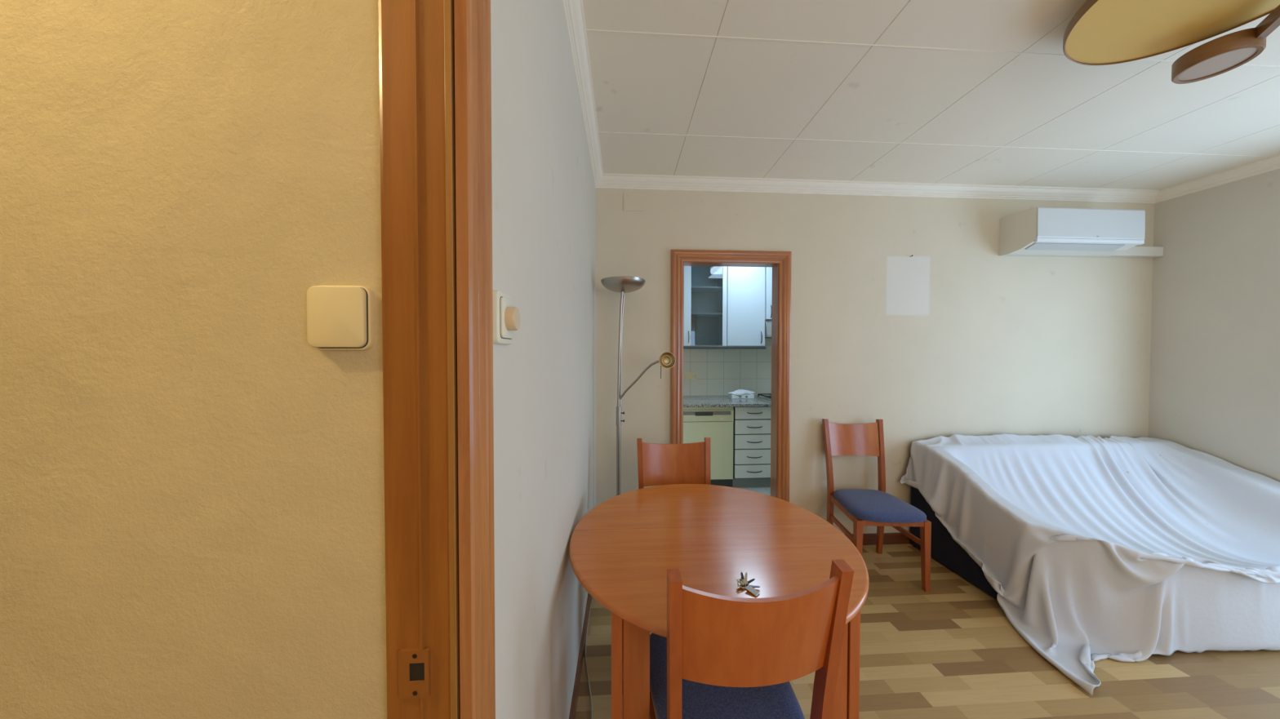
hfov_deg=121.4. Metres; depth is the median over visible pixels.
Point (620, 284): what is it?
floor lamp
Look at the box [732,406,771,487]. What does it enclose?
base cabinet
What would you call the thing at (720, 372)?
wall
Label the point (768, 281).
upper cabinet
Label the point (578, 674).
baseboard
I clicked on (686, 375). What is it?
wall socket
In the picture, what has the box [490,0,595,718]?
wall
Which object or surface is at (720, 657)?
dining chair
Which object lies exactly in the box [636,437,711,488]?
dining chair
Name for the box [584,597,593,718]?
power cable
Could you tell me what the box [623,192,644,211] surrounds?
junction cover
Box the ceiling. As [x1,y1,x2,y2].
[582,0,1279,190]
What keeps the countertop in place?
on the cabinet
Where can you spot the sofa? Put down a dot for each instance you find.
(944, 549)
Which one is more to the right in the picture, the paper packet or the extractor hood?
the extractor hood
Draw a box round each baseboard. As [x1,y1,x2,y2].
[568,592,591,718]
[844,532,910,545]
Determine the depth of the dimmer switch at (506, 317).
0.57 m
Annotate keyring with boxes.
[736,572,759,595]
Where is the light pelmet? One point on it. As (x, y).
(684, 347)
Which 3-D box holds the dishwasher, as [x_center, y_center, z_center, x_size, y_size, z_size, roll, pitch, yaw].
[0.661,0.912,4.015,0.594,0.868,0.616,0,1,-3]
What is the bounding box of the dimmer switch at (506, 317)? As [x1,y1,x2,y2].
[493,289,520,344]
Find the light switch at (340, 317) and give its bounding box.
[306,285,374,350]
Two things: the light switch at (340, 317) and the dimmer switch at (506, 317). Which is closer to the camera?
the light switch at (340, 317)
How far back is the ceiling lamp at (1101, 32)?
1.25 m
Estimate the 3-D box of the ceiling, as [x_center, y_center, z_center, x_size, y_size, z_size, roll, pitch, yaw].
[2.234,-1.275,0.242,5.089,0.102,6.306,0,1,-3]
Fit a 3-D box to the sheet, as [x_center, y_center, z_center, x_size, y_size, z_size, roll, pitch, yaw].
[2.895,0.970,2.130,2.158,0.824,1.189,0,1,-3]
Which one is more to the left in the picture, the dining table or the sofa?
the dining table
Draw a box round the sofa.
[910,486,997,599]
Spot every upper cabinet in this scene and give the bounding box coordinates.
[683,266,727,346]
[726,266,765,346]
[764,266,772,319]
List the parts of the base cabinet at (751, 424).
drawer, drawer, drawer, drawer, drawer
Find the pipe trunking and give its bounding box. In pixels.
[1105,246,1163,257]
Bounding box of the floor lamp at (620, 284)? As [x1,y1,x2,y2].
[600,275,675,495]
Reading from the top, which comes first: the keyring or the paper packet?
the paper packet
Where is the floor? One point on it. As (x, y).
(949, 651)
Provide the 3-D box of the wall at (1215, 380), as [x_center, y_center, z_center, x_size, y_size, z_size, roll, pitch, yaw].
[4.158,0.094,0.407,0.150,2.643,4.920,0,1,-3]
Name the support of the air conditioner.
attached to the wall at (956, 335)
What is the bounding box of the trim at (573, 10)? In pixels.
[561,0,1279,204]
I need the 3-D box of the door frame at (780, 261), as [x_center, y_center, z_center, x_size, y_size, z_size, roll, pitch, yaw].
[0.649,0.298,2.626,0.867,2.148,0.126,0,1,-3]
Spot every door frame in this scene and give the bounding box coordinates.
[377,0,495,718]
[670,249,791,502]
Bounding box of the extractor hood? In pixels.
[764,320,771,337]
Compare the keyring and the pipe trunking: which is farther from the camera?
the pipe trunking
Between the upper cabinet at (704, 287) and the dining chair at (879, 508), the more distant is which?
the upper cabinet at (704, 287)
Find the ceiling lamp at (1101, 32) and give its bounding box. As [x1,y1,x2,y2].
[1062,0,1279,84]
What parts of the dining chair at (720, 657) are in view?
rail, leg, seat, backrest, leg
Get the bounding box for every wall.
[0,0,386,718]
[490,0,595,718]
[595,188,1154,534]
[683,337,771,395]
[1148,168,1279,482]
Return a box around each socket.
[684,373,697,379]
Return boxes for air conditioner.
[999,207,1145,257]
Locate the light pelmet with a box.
[683,346,765,349]
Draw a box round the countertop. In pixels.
[683,395,771,407]
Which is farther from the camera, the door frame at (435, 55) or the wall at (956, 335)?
the wall at (956, 335)
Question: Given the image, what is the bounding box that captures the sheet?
[900,433,1279,695]
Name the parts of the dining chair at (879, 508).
leg, rail, backrest, leg, seat, leg, rail, leg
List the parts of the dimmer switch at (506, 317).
plate, knob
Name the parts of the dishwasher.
control panel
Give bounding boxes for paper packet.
[728,389,754,399]
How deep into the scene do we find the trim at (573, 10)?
2.54 m
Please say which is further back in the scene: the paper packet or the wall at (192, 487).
the paper packet
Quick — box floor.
[574,486,1279,718]
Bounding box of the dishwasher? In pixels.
[683,407,733,487]
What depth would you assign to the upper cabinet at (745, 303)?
4.02 m
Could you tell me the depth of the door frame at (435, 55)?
0.46 m
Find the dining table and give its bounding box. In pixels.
[568,484,869,718]
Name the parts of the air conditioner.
panel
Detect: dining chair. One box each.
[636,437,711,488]
[649,559,853,718]
[822,418,931,592]
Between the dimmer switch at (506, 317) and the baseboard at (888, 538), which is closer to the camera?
the dimmer switch at (506, 317)
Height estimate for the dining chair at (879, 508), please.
0.948 m
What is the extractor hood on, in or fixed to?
attached to the upper cabinet at (768, 281)
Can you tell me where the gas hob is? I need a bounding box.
[755,393,771,401]
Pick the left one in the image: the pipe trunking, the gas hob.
the gas hob
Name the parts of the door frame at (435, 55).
strike plate, casing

